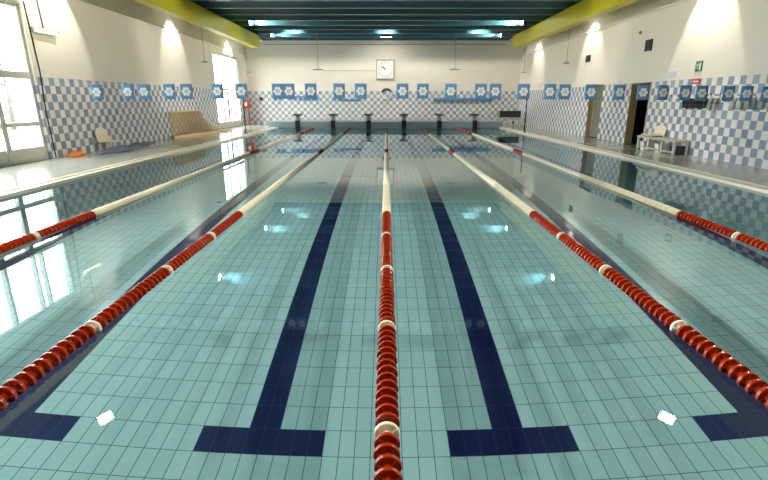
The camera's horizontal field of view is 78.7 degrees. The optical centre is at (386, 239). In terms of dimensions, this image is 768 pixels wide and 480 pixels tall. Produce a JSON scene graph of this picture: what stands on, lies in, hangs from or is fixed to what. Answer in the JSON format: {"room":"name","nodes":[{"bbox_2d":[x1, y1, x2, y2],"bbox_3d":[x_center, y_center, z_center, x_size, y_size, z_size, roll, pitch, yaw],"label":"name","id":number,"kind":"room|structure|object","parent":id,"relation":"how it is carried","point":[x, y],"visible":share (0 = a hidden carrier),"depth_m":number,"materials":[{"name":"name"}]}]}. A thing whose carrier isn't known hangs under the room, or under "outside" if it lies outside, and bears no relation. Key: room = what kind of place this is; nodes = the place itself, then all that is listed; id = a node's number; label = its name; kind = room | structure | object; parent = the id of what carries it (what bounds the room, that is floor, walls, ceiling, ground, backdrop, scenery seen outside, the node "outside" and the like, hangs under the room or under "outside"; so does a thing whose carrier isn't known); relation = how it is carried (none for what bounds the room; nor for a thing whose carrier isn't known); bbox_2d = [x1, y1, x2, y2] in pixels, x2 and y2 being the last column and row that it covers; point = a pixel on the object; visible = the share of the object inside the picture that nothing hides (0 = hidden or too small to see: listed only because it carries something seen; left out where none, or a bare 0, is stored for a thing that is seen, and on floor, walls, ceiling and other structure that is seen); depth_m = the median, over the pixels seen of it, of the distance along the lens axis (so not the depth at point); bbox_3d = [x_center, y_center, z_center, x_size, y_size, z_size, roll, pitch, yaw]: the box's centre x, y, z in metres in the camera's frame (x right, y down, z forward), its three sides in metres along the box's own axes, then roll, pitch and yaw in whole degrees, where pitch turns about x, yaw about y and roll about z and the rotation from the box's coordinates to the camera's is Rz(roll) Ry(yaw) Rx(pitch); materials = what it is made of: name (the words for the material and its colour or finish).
{"room":"indoor swimming pool","nodes":[
{"label":"indoor swimming pool","id":0,"kind":"room"},
{"bbox_2d":[5,0,250,166],"bbox_3d":[-8.740,-4.964,12.816,0.280,5.800,34.400,0,17,0],"label":"wall","id":1,"kind":"structure","parent":0,"point":[94,44],"depth_m":14.77,"materials":[{"name":"paint"}]},
{"bbox_2d":[0,0,48,166],"bbox_3d":[-8.709,-2.098,5.750,0.122,3.620,12.020,0,17,0],"label":"window","id":2,"kind":"structure","parent":1,"relation":"in","point":[8,157],"depth_m":11.15,"materials":[{"name":"white metal"}]},
{"bbox_2d":[23,1,56,156],"bbox_3d":[-8.588,-3.904,11.656,0.022,3.671,0.116,0,17,0],"label":"cable","id":3,"kind":"object","parent":1,"relation":"attached to","point":[23,1],"visible":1,"depth_m":11.64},
{"bbox_2d":[36,0,43,28],"bbox_3d":[-8.580,-5.749,11.565,0.035,0.982,0.090,0,17,0],"label":"conduit","id":4,"kind":"object","parent":1,"relation":"attached to","point":[36,0],"visible":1,"depth_m":11.61,"materials":[{"name":"grey plastic"}]},
{"bbox_2d":[31,26,58,35],"bbox_3d":[-8.531,-5.229,11.746,0.133,0.120,0.840,0,17,0],"label":"wall light","id":5,"kind":"object","parent":1,"relation":"attached to","point":[34,29],"visible":1,"depth_m":11.66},
{"bbox_2d":[81,0,245,53],"bbox_3d":[-8.575,-6.526,12.351,0.050,0.060,33.800,0,17,0],"label":"molding","id":6,"kind":"object","parent":1,"relation":"attached to","point":[87,1],"visible":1,"depth_m":16.99,"materials":[{"name":"beige paint"}]},
{"bbox_2d":[212,51,241,128],"bbox_3d":[-8.685,-8.112,25.652,0.170,3.790,4.100,0,17,0],"label":"window","id":7,"kind":"structure","parent":1,"relation":"in","point":[234,123],"depth_m":26.01,"materials":[{"name":"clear glass"}]},
{"bbox_2d":[244,43,522,123],"bbox_3d":[-0.150,-9.829,29.158,17.500,5.800,0.300,0,17,0],"label":"wall","id":8,"kind":"structure","parent":0,"point":[272,64],"depth_m":28.93,"materials":[{"name":"paint"}]},
{"bbox_2d":[339,99,360,100],"bbox_3d":[-2.250,-8.752,29.254,1.400,0.080,0.070,0,17,0],"label":"bundle","id":9,"kind":"object","parent":8,"relation":"attached to","point":[339,99],"visible":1,"depth_m":29.23,"materials":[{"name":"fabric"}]},
{"bbox_2d":[263,44,506,44],"bbox_3d":[-0.050,-11.791,28.250,14.700,0.044,0.044,0,17,0],"label":"ceiling pipe","id":10,"kind":"object","parent":8,"relation":"attached to","point":[263,44],"visible":1,"depth_m":28.23,"materials":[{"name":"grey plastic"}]},
{"bbox_2d":[376,59,394,79],"bbox_3d":[-0.050,-10.452,28.727,1.120,1.160,0.165,0,17,0],"label":"wall clock","id":11,"kind":"object","parent":8,"relation":"attached to","point":[385,68],"visible":1,"depth_m":28.66,"materials":[{"name":"grey plastic"}]},
{"bbox_2d":[260,40,512,42],"bbox_3d":[-0.150,-12.151,28.247,16.900,0.530,0.120,0,17,0],"label":"molding","id":12,"kind":"object","parent":8,"relation":"attached to","point":[265,41],"visible":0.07,"depth_m":28.24,"materials":[{"name":"beige paint"}]},
{"bbox_2d":[381,88,391,99],"bbox_3d":[0.020,-9.098,29.156,0.685,0.686,0.090,0,17,0],"label":"ring","id":13,"kind":"object","parent":8,"relation":"attached to","point":[384,88],"visible":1,"depth_m":29.11,"materials":[{"name":"white plastic"}]},
{"bbox_2d":[433,97,491,101],"bbox_3d":[4.750,-8.731,29.192,3.700,0.295,0.170,0,17,0],"label":"banner","id":14,"kind":"object","parent":8,"relation":"attached to","point":[435,98],"visible":0.8,"depth_m":29.12,"materials":[{"name":"fabric"}]},
{"bbox_2d":[0,124,767,190],"bbox_3d":[1.200,-2.357,13.593,20.200,0.360,34.400,0,17,0],"label":"floor","id":15,"kind":"structure","parent":0,"point":[13,176],"depth_m":11.74,"materials":[{"name":"grey tile"}]},
{"bbox_2d":[66,150,88,156],"bbox_3d":[-8.380,-2.358,12.706,0.416,0.144,0.635,0,17,0],"label":"bag","id":16,"kind":"object","parent":15,"relation":"on","point":[74,153],"visible":1,"depth_m":12.57,"materials":[{"name":"fabric"}]},
{"bbox_2d":[94,127,121,150],"bbox_3d":[-8.337,-3.038,14.068,0.485,0.682,0.631,0,17,0],"label":"chair","id":17,"kind":"object","parent":15,"relation":"on","point":[101,134],"visible":0.88,"depth_m":13.97,"materials":[{"name":"beige plastic"}]},
{"bbox_2d":[98,144,140,154],"bbox_3d":[-7.930,-2.756,13.996,0.493,0.167,2.207,0,17,0],"label":"cover","id":18,"kind":"object","parent":15,"relation":"on","point":[119,148],"visible":1,"depth_m":13.76,"materials":[{"name":"blue fabric"}]},
{"bbox_2d":[132,141,154,145],"bbox_3d":[-8.331,-3.292,15.923,0.468,0.103,1.705,0,17,0],"label":"mat","id":19,"kind":"object","parent":15,"relation":"on","point":[144,142],"visible":0.85,"depth_m":15.85,"materials":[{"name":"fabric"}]},
{"bbox_2d":[168,110,229,137],"bbox_3d":[-8.417,-5.205,20.733,0.769,1.024,4.817,2,17,8],"label":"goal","id":20,"kind":"object","parent":15,"relation":"on","point":[201,131],"visible":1,"depth_m":20.14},
{"bbox_2d":[170,129,229,137],"bbox_3d":[-8.416,-4.763,20.869,0.769,0.100,4.809,2,17,8],"label":"bench","id":21,"kind":"object","parent":20,"relation":"on","point":[201,131],"depth_m":20.49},
{"bbox_2d":[244,100,250,124],"bbox_3d":[-8.449,-7.783,28.561,0.298,1.481,0.512,0,17,0],"label":"box","id":22,"kind":"object","parent":15,"relation":"on","point":[247,104],"visible":0.88,"depth_m":28.24,"materials":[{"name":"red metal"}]},
{"bbox_2d":[496,111,521,125],"bbox_3d":[7.230,-7.193,27.699,1.360,0.860,0.600,0,17,0],"label":"storage cart","id":23,"kind":"object","parent":15,"relation":"on","point":[511,116],"visible":0.96,"depth_m":27.39,"materials":[{"name":"grey plastic"}]},
{"bbox_2d":[496,117,520,118],"bbox_3d":[7.230,-7.222,27.691,1.360,0.080,0.600,0,17,0],"label":"shelf","id":24,"kind":"object","parent":23,"relation":"attached to","point":[496,117],"depth_m":27.41,"materials":[{"name":"grey plastic"}]},
{"bbox_2d":[640,141,655,149],"bbox_3d":[8.050,-2.915,14.418,0.400,0.240,0.200,0,17,0],"label":"tub","id":25,"kind":"object","parent":15,"relation":"on","point":[642,143],"visible":0.64,"depth_m":14.32,"materials":[{"name":"white plastic"}]},
{"bbox_2d":[655,143,668,151],"bbox_3d":[8.050,-2.701,13.699,0.320,0.240,0.200,0,17,0],"label":"tub","id":26,"kind":"object","parent":15,"relation":"on","point":[657,145],"visible":0.71,"depth_m":13.62,"materials":[{"name":"white plastic"}]},
{"bbox_2d":[636,135,690,154],"bbox_3d":[8.050,-2.792,13.724,0.440,0.400,2.040,0,17,0],"label":"bench","id":27,"kind":"object","parent":15,"relation":"on","point":[662,140],"visible":0.96,"depth_m":13.39,"materials":[{"name":"grey plastic"}]},
{"bbox_2d":[640,125,666,136],"bbox_3d":[8.056,-3.279,14.101,0.459,0.334,0.623,0,17,0],"label":"plastic chair","id":28,"kind":"object","parent":27,"relation":"on","point":[660,130],"visible":0.99,"depth_m":14.03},
{"bbox_2d":[670,146,685,154],"bbox_3d":[8.050,-2.473,12.932,0.360,0.240,0.200,0,17,0],"label":"tub","id":29,"kind":"object","parent":15,"relation":"on","point":[680,150],"visible":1,"depth_m":12.84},
{"bbox_2d":[268,119,500,127],"bbox_3d":[-0.075,-6.982,28.075,13.150,0.360,3.400,0,17,0],"label":"platform","id":30,"kind":"object","parent":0,"point":[282,123],"visible":0.81,"depth_m":26.47,"materials":[{"name":"tile"}]},
{"bbox_2d":[293,114,302,127],"bbox_3d":[-5.000,-6.750,26.620,0.500,0.827,0.600,0,17,0],"label":"starting block","id":31,"kind":"object","parent":30,"relation":"on","point":[298,119],"visible":0.91,"depth_m":26.41,"materials":[{"name":"black metal"}]},
{"bbox_2d":[328,114,337,127],"bbox_3d":[-3.000,-6.750,26.620,0.500,0.827,0.600,0,17,0],"label":"starting block","id":32,"kind":"object","parent":30,"relation":"on","point":[333,116],"visible":0.94,"depth_m":26.41,"materials":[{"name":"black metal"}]},
{"bbox_2d":[364,114,372,127],"bbox_3d":[-1.000,-6.750,26.620,0.500,0.827,0.600,0,17,0],"label":"starting block","id":33,"kind":"object","parent":30,"relation":"on","point":[368,121],"visible":0.92,"depth_m":26.41,"materials":[{"name":"black metal"}]},
{"bbox_2d":[399,114,407,127],"bbox_3d":[1.000,-6.750,26.620,0.500,0.827,0.600,0,17,0],"label":"starting block","id":34,"kind":"object","parent":30,"relation":"on","point":[403,117],"visible":0.94,"depth_m":26.41,"materials":[{"name":"black metal"}]},
{"bbox_2d":[435,114,443,127],"bbox_3d":[3.000,-6.750,26.620,0.500,0.827,0.600,0,17,0],"label":"starting block","id":35,"kind":"object","parent":30,"relation":"on","point":[439,121],"visible":0.96,"depth_m":26.41,"materials":[{"name":"black metal"}]},
{"bbox_2d":[470,114,479,127],"bbox_3d":[5.000,-6.750,26.620,0.500,0.827,0.600,0,17,0],"label":"starting block","id":36,"kind":"object","parent":30,"relation":"on","point":[474,116],"visible":0.9,"depth_m":26.41,"materials":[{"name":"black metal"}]},
{"bbox_2d":[190,0,582,39],"bbox_3d":[-0.150,-7.503,12.060,17.500,0.600,34.400,0,17,0],"label":"ceiling","id":37,"kind":"structure","parent":0,"point":[283,19],"depth_m":20.89,"materials":[{"name":"teal paint"}]},
{"bbox_2d":[133,0,259,47],"bbox_3d":[-7.175,-6.537,11.091,0.350,0.660,31.190,0,17,0],"label":"ceiling beam","id":38,"kind":"structure","parent":37,"relation":"attached to","point":[188,11],"depth_m":18.04,"materials":[{"name":"yellow paint"}]},
{"bbox_2d":[380,34,391,36],"bbox_3d":[0.000,-11.509,25.972,0.640,0.502,0.174,0,17,0],"label":"floodlight","id":39,"kind":"object","parent":37,"relation":"attached to","point":[381,35],"visible":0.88,"depth_m":25.97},
{"bbox_2d":[513,0,639,47],"bbox_3d":[7.175,-6.537,11.091,0.350,0.660,31.190,0,17,0],"label":"ceiling beam","id":40,"kind":"structure","parent":37,"relation":"attached to","point":[583,11],"depth_m":18.05,"materials":[{"name":"yellow paint"}]},
{"bbox_3d":[7.825,-7.206,12.149,0.950,0.080,33.800,0,17,0],"label":"building","id":41,"kind":"object","parent":37,"relation":"attached to","visible":0},
{"bbox_2d":[563,29,569,63],"bbox_3d":[7.900,-8.621,20.283,0.280,1.850,0.280,0,17,0],"label":"disc","id":42,"kind":"object","parent":41,"relation":"hanging from","point":[566,62],"visible":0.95,"depth_m":20.40,"materials":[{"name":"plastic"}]},
{"bbox_3d":[-7.975,-7.206,12.149,1.250,0.080,33.800,0,17,0],"label":"building","id":43,"kind":"object","parent":37,"relation":"attached to","visible":0},
{"bbox_2d":[201,28,207,62],"bbox_3d":[-7.950,-8.640,20.277,0.280,1.810,0.280,0,17,0],"label":"disc","id":44,"kind":"object","parent":43,"relation":"hanging from","point":[204,61],"visible":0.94,"depth_m":20.39,"materials":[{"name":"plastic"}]},
{"bbox_2d":[602,83,650,140],"bbox_3d":[9.925,-5.112,17.415,2.750,2.740,7.700,0,17,0],"label":"wall","id":45,"kind":"structure","parent":0,"point":[640,115],"depth_m":17.05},
{"bbox_2d":[518,0,767,169],"bbox_3d":[8.425,-4.964,12.816,0.250,5.800,34.400,0,17,0],"label":"wall","id":46,"kind":"structure","parent":0,"point":[730,37],"depth_m":13.63,"materials":[{"name":"paint"}]},
{"bbox_2d":[585,84,603,136],"bbox_3d":[8.420,-5.132,18.713,0.260,2.038,1.196,0,17,0],"label":"door","id":47,"kind":"structure","parent":46,"relation":"in","point":[594,106],"depth_m":19.11,"materials":[{"name":"beige wood"}]},
{"bbox_2d":[522,0,688,55],"bbox_3d":[8.275,-6.449,12.374,0.050,0.060,33.800,0,17,0],"label":"molding","id":48,"kind":"object","parent":46,"relation":"attached to","point":[682,1],"visible":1,"depth_m":16.59,"materials":[{"name":"beige paint"}]},
{"bbox_2d":[623,82,651,143],"bbox_3d":[8.420,-4.157,15.508,0.260,1.998,1.196,0,17,0],"label":"door frame","id":49,"kind":"structure","parent":46,"relation":"in","point":[633,102],"depth_m":16.04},
{"bbox_2d":[644,39,652,51],"bbox_3d":[8.277,-6.143,14.781,0.043,0.340,0.400,0,17,0],"label":"speaker","id":50,"kind":"object","parent":46,"relation":"in","point":[648,43],"visible":1,"depth_m":14.76,"materials":[{"name":"black plastic"}]},
{"bbox_2d":[668,71,676,78],"bbox_3d":[8.296,-4.784,13.579,0.007,0.180,0.400,0,17,0],"label":"notice","id":51,"kind":"object","parent":46,"relation":"attached to","point":[671,74],"visible":1,"depth_m":13.57,"materials":[{"name":"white paper"}]},
{"bbox_2d":[692,78,700,83],"bbox_3d":[8.291,-4.247,12.529,0.015,0.130,0.340,0,17,0],"label":"warning sign","id":52,"kind":"object","parent":46,"relation":"attached to","point":[694,81],"visible":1,"depth_m":12.51,"materials":[{"name":"red plastic"}]},
{"bbox_2d":[695,61,702,71],"bbox_3d":[8.275,-4.601,12.403,0.046,0.260,0.260,0,17,0],"label":"exit sign","id":53,"kind":"object","parent":46,"relation":"attached to","point":[699,64],"visible":1,"depth_m":12.38,"materials":[{"name":"green plastic"}]},
{"bbox_2d":[674,96,759,97],"bbox_3d":[8.284,-3.544,11.622,0.028,0.040,4.100,0,17,0],"label":"hook rail","id":54,"kind":"object","parent":46,"relation":"attached to","point":[707,96],"visible":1,"depth_m":11.66,"materials":[{"name":"white metal"}]},
{"bbox_2d":[711,98,718,110],"bbox_3d":[8.240,-3.406,11.752,0.105,0.310,0.190,0,17,0],"label":"swim fin","id":55,"kind":"object","parent":54,"relation":"hanging from","point":[716,100],"visible":1,"depth_m":11.72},
{"bbox_2d":[729,96,734,108],"bbox_3d":[8.230,-3.265,11.131,0.102,0.306,0.170,0,17,0],"label":"mesh bag","id":56,"kind":"object","parent":54,"relation":"hanging from","point":[732,103],"visible":0.87,"depth_m":11.10,"materials":[{"name":"fabric"}]},
{"bbox_2d":[743,101,749,109],"bbox_3d":[8.230,-3.128,10.671,0.102,0.306,0.170,0,17,0],"label":"mesh bag","id":57,"kind":"object","parent":54,"relation":"hanging from","point":[746,105],"visible":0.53,"depth_m":10.65,"materials":[{"name":"fabric"}]},
{"bbox_2d":[750,96,757,109],"bbox_3d":[8.230,-3.065,10.460,0.102,0.306,0.170,0,17,0],"label":"mesh bag","id":58,"kind":"object","parent":54,"relation":"hanging from","point":[754,103],"visible":1,"depth_m":10.43,"materials":[{"name":"blue fabric"}]},
{"bbox_3d":[8.232,-3.361,10.873,0.080,0.103,0.053,0,17,0],"label":"coat hook","id":59,"kind":"object","parent":54,"relation":"attached to","visible":0},
{"bbox_2d":[735,100,741,108],"bbox_3d":[8.230,-3.202,10.920,0.102,0.306,0.170,0,17,0],"label":"mesh bag","id":60,"kind":"object","parent":59,"relation":"hanging from","point":[738,105],"visible":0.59,"depth_m":10.89,"materials":[{"name":"fabric"}]},
{"bbox_3d":[8.232,-3.167,10.221,0.080,0.103,0.053,0,17,0],"label":"coat hook","id":61,"kind":"object","parent":54,"relation":"attached to","visible":0},
{"bbox_2d":[756,101,763,109],"bbox_3d":[8.230,-3.014,10.288,0.102,0.306,0.170,0,17,0],"label":"mesh bag","id":62,"kind":"object","parent":61,"relation":"hanging from","point":[760,104],"visible":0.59,"depth_m":10.27,"materials":[{"name":"fabric"}]},
{"bbox_3d":[8.232,-3.652,11.851,0.080,0.103,0.053,0,17,0],"label":"coat hook","id":63,"kind":"object","parent":54,"relation":"attached to","visible":0},
{"bbox_2d":[706,98,713,109],"bbox_3d":[8.240,-3.463,11.943,0.105,0.310,0.190,0,17,0],"label":"swim fin","id":64,"kind":"object","parent":63,"relation":"hanging from","point":[711,100],"visible":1,"depth_m":11.89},
{"bbox_3d":[0.150,-1.679,14.290,13.100,1.937,26.650,0,17,0],"label":"wall","id":65,"kind":"structure","parent":0,"visible":0},
{"bbox_2d":[0,127,277,199],"bbox_3d":[-6.250,-2.628,14.007,0.300,0.084,26.650,0,17,0],"label":"pool edge","id":66,"kind":"object","parent":65,"relation":"on","point":[23,189],"visible":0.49,"depth_m":10.22,"materials":[{"name":"tile"}]},
{"bbox_2d":[243,99,247,133],"bbox_3d":[-6.350,-5.651,20.959,0.140,1.750,0.136,0,17,0],"label":"flag pole","id":67,"kind":"object","parent":66,"relation":"on","point":[243,99],"visible":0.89,"depth_m":20.99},
{"bbox_2d":[0,128,767,479],"bbox_3d":[0.150,-2.607,14.014,12.500,0.001,26.050,0,17,0],"label":"pool water","id":68,"kind":"object","parent":65,"relation":"in","point":[255,358],"visible":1,"depth_m":3.46,"materials":[{"name":"liquid"}]},
{"bbox_2d":[0,128,314,252],"bbox_3d":[-3.999,-2.617,14.011,0.127,0.124,26.050,0,17,0],"label":"lane rope","id":69,"kind":"object","parent":68,"relation":"on","point":[5,246],"visible":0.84,"depth_m":6.74,"materials":[{"name":"plastic"}]},
{"bbox_2d":[0,128,350,407],"bbox_3d":[-2.000,-2.617,14.011,0.126,0.124,26.050,0,17,0],"label":"lane rope","id":70,"kind":"object","parent":68,"relation":"on","point":[9,389],"visible":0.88,"depth_m":3.44,"materials":[{"name":"plastic"}]},
{"bbox_2d":[373,128,402,479],"bbox_3d":[0.006,-2.617,14.011,0.128,0.124,26.050,0,17,0],"label":"lane rope","id":71,"kind":"object","parent":68,"relation":"on","point":[387,422],"visible":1,"depth_m":2.65,"materials":[{"name":"plastic"}]},
{"bbox_2d":[422,128,767,407],"bbox_3d":[2.000,-2.617,14.011,0.127,0.124,26.050,0,17,0],"label":"lane rope","id":72,"kind":"object","parent":68,"relation":"on","point":[753,382],"visible":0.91,"depth_m":3.46,"materials":[{"name":"plastic"}]},
{"bbox_2d":[458,128,767,250],"bbox_3d":[4.000,-2.617,14.011,0.126,0.124,26.050,0,17,0],"label":"lane rope","id":73,"kind":"object","parent":68,"relation":"on","point":[745,238],"visible":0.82,"depth_m":6.81,"materials":[{"name":"plastic"}]},
{"bbox_2d":[499,127,767,193],"bbox_3d":[6.550,-2.628,14.007,0.300,0.084,26.650,0,17,0],"label":"pool edge","id":74,"kind":"object","parent":65,"relation":"on","point":[723,179],"visible":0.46,"depth_m":10.78,"materials":[{"name":"tile"}]},
{"bbox_2d":[523,99,526,132],"bbox_3d":[6.470,-5.879,21.726,0.140,1.750,0.136,0,17,0],"label":"flag pole","id":75,"kind":"object","parent":74,"relation":"on","point":[526,99],"visible":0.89,"depth_m":21.76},
{"bbox_3d":[6.620,-1.213,6.108,0.140,1.720,0.136,0,17,0],"label":"flag pole","id":76,"kind":"object","parent":74,"relation":"on","visible":0},
{"bbox_2d":[83,83,718,85],"bbox_3d":[0.075,-1.939,5.892,12.950,0.061,0.002,0,17,0],"label":"rope","id":77,"kind":"object","parent":76,"relation":"attached to","point":[231,83],"visible":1,"depth_m":5.88,"materials":[{"name":"white plastic"}]},
{"bbox_2d":[90,85,103,99],"bbox_3d":[-3.649,-1.866,5.910,0.146,0.182,0.018,1,17,3],"label":"pennant flag","id":78,"kind":"object","parent":77,"relation":"hanging from","point":[97,92],"visible":1,"depth_m":5.91,"materials":[{"name":"blue fabric"}]},
{"bbox_2d":[121,84,134,98],"bbox_3d":[-3.258,-1.869,5.910,0.146,0.182,0.019,1,17,4],"label":"pennant flag","id":79,"kind":"object","parent":77,"relation":"hanging from","point":[128,92],"visible":1,"depth_m":5.90,"materials":[{"name":"blue fabric"}]},
{"bbox_2d":[137,84,150,98],"bbox_3d":[-3.056,-1.870,5.908,0.150,0.182,0.017,0,17,0],"label":"pennant flag","id":80,"kind":"object","parent":77,"relation":"hanging from","point":[143,89],"visible":1,"depth_m":5.90,"materials":[{"name":"blue fabric"}]},
{"bbox_2d":[163,84,175,98],"bbox_3d":[-2.734,-1.872,5.908,0.146,0.182,0.017,0,17,0],"label":"pennant flag","id":81,"kind":"object","parent":77,"relation":"hanging from","point":[169,89],"visible":1,"depth_m":5.90,"materials":[{"name":"blue fabric"}]},
{"bbox_2d":[180,84,192,98],"bbox_3d":[-2.519,-1.873,5.907,0.146,0.182,0.016,-2,17,-5],"label":"pennant flag","id":82,"kind":"object","parent":77,"relation":"hanging from","point":[186,89],"visible":1,"depth_m":5.91,"materials":[{"name":"blue fabric"}]},
{"bbox_2d":[211,84,223,98],"bbox_3d":[-2.129,-1.874,5.906,0.146,0.182,0.016,0,17,1],"label":"pennant flag","id":83,"kind":"object","parent":77,"relation":"hanging from","point":[217,89],"visible":1,"depth_m":5.90,"materials":[{"name":"blue fabric"}]},
{"bbox_2d":[235,84,247,98],"bbox_3d":[-1.825,-1.875,5.905,0.146,0.182,0.015,-1,17,-2],"label":"pennant flag","id":84,"kind":"object","parent":77,"relation":"hanging from","point":[241,89],"visible":1,"depth_m":5.90,"materials":[{"name":"blue fabric"}]},
{"bbox_2d":[272,84,283,98],"bbox_3d":[-1.365,-1.877,5.906,0.150,0.182,0.017,0,17,-1],"label":"pennant flag","id":85,"kind":"object","parent":77,"relation":"hanging from","point":[277,89],"visible":1,"depth_m":5.90,"materials":[{"name":"blue fabric"}]},
{"bbox_2d":[283,84,294,98],"bbox_3d":[-1.227,-1.877,5.906,0.146,0.182,0.017,1,17,3],"label":"pennant flag","id":86,"kind":"object","parent":77,"relation":"hanging from","point":[288,89],"visible":1,"depth_m":5.90,"materials":[{"name":"blue fabric"}]},
{"bbox_2d":[305,84,316,98],"bbox_3d":[-0.951,-1.877,5.906,0.146,0.182,0.016,-2,17,-6],"label":"pennant flag","id":87,"kind":"object","parent":77,"relation":"hanging from","point":[310,89],"visible":1,"depth_m":5.91,"materials":[{"name":"blue fabric"}]},
{"bbox_2d":[333,84,344,98],"bbox_3d":[-0.593,-1.877,5.906,0.146,0.182,0.016,0,17,-1],"label":"pennant flag","id":88,"kind":"object","parent":77,"relation":"hanging from","point":[338,89],"visible":1,"depth_m":5.90,"materials":[{"name":"blue fabric"}]},
{"bbox_2d":[355,84,366,98],"bbox_3d":[-0.322,-1.877,5.906,0.146,0.182,0.017,0,17,0],"label":"pennant flag","id":89,"kind":"object","parent":77,"relation":"hanging from","point":[360,89],"visible":1,"depth_m":5.90,"materials":[{"name":"blue fabric"}]},
{"bbox_2d":[397,84,408,98],"bbox_3d":[0.205,-1.877,5.905,0.150,0.182,0.016,1,17,3],"label":"pennant flag","id":90,"kind":"object","parent":77,"relation":"hanging from","point":[402,89],"visible":1,"depth_m":5.90,"materials":[{"name":"blue fabric"}]},
{"bbox_2d":[417,84,428,98],"bbox_3d":[0.462,-1.877,5.907,0.146,0.182,0.018,0,17,-1],"label":"pennant flag","id":91,"kind":"object","parent":77,"relation":"hanging from","point":[422,89],"visible":1,"depth_m":5.90,"materials":[{"name":"blue fabric"}]},
{"bbox_2d":[445,84,456,98],"bbox_3d":[0.815,-1.875,5.905,0.146,0.182,0.014,2,17,6],"label":"pennant flag","id":92,"kind":"object","parent":77,"relation":"hanging from","point":[450,89],"visible":1,"depth_m":5.90,"materials":[{"name":"blue fabric"}]},
{"bbox_2d":[475,84,486,98],"bbox_3d":[1.193,-1.874,5.906,0.146,0.182,0.016,1,17,2],"label":"pennant flag","id":93,"kind":"object","parent":77,"relation":"hanging from","point":[480,89],"visible":1,"depth_m":5.90,"materials":[{"name":"blue fabric"}]},
{"bbox_2d":[489,84,501,98],"bbox_3d":[1.376,-1.873,5.906,0.146,0.182,0.015,1,17,2],"label":"pennant flag","id":94,"kind":"object","parent":77,"relation":"hanging from","point":[495,89],"visible":1,"depth_m":5.90,"materials":[{"name":"blue fabric"}]},
{"bbox_2d":[517,84,529,98],"bbox_3d":[1.732,-1.872,5.909,0.150,0.182,0.019,1,17,2],"label":"pennant flag","id":95,"kind":"object","parent":77,"relation":"hanging from","point":[523,89],"visible":1,"depth_m":5.91,"materials":[{"name":"blue fabric"}]},
{"bbox_2d":[543,84,555,98],"bbox_3d":[2.064,-1.869,5.907,0.146,0.182,0.015,1,17,4],"label":"pennant flag","id":96,"kind":"object","parent":77,"relation":"hanging from","point":[549,89],"visible":1,"depth_m":5.90,"materials":[{"name":"blue fabric"}]},
{"bbox_2d":[558,84,570,98],"bbox_3d":[2.254,-1.869,5.909,0.146,0.182,0.019,-1,17,-2],"label":"pennant flag","id":97,"kind":"object","parent":77,"relation":"hanging from","point":[564,89],"visible":1,"depth_m":5.90,"materials":[{"name":"blue fabric"}]},
{"bbox_2d":[584,84,597,99],"bbox_3d":[2.584,-1.866,5.909,0.146,0.182,0.016,0,17,1],"label":"pennant flag","id":98,"kind":"object","parent":77,"relation":"hanging from","point":[591,89],"visible":1,"depth_m":5.91,"materials":[{"name":"blue fabric"}]},
{"bbox_2d":[613,85,625,99],"bbox_3d":[2.944,-1.864,5.911,0.146,0.182,0.020,-2,17,-6],"label":"pennant flag","id":99,"kind":"object","parent":77,"relation":"hanging from","point":[619,90],"visible":1,"depth_m":5.91,"materials":[{"name":"blue fabric"}]},
{"bbox_2d":[636,85,649,99],"bbox_3d":[3.240,-1.861,5.910,0.146,0.182,0.015,1,17,4],"label":"pennant flag","id":100,"kind":"object","parent":77,"relation":"hanging from","point":[642,90],"visible":1,"depth_m":5.91,"materials":[{"name":"blue fabric"}]},
{"bbox_2d":[656,85,668,99],"bbox_3d":[3.493,-1.859,5.912,0.146,0.182,0.018,-2,17,-5],"label":"pennant flag","id":101,"kind":"object","parent":77,"relation":"hanging from","point":[662,94],"visible":1,"depth_m":5.91,"materials":[{"name":"blue fabric"}]},
{"bbox_2d":[678,85,691,99],"bbox_3d":[3.776,-1.856,5.913,0.146,0.182,0.018,0,17,1],"label":"pennant flag","id":102,"kind":"object","parent":77,"relation":"hanging from","point":[685,90],"visible":1,"depth_m":5.91,"materials":[{"name":"blue fabric"}]},
{"bbox_2d":[694,86,708,100],"bbox_3d":[3.984,-1.854,5.912,0.146,0.182,0.016,1,17,4],"label":"pennant flag","id":103,"kind":"object","parent":77,"relation":"hanging from","point":[701,94],"visible":1,"depth_m":5.91,"materials":[{"name":"blue fabric"}]},
{"bbox_2d":[721,86,735,100],"bbox_3d":[4.325,-1.851,5.915,0.146,0.182,0.019,-1,17,-2],"label":"pennant flag","id":104,"kind":"object","parent":77,"relation":"hanging from","point":[728,92],"visible":1,"depth_m":5.91,"materials":[{"name":"blue fabric"}]},
{"bbox_2d":[739,86,753,100],"bbox_3d":[4.552,-1.848,5.914,0.146,0.182,0.016,2,17,7],"label":"pennant flag","id":105,"kind":"object","parent":77,"relation":"hanging from","point":[746,93],"visible":1,"depth_m":5.91,"materials":[{"name":"blue fabric"}]},
{"bbox_2d":[759,86,767,100],"bbox_3d":[4.811,-1.845,5.916,0.146,0.182,0.017,1,17,2],"label":"pennant flag","id":106,"kind":"object","parent":77,"relation":"hanging from","point":[764,93],"visible":1,"depth_m":5.92,"materials":[{"name":"blue fabric"}]},
{"label":"outside","id":107,"kind":"structure","parent":0,"visible":0},
{"bbox_2d":[0,111,237,150],"bbox_3d":[-49.450,-2.450,14.921,81.100,0.180,150.000,0,17,0],"label":"ground","id":108,"kind":"structure","parent":107,"point":[23,137],"depth_m":28.73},
{"bbox_2d":[0,78,21,95],"bbox_3d":[-26.995,-10.080,31.526,4.350,4.981,4.179,-9,19,-27],"label":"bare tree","id":109,"kind":"object","parent":108,"relation":"on","point":[18,80],"visible":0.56,"depth_m":32.42,"materials":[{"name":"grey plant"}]},
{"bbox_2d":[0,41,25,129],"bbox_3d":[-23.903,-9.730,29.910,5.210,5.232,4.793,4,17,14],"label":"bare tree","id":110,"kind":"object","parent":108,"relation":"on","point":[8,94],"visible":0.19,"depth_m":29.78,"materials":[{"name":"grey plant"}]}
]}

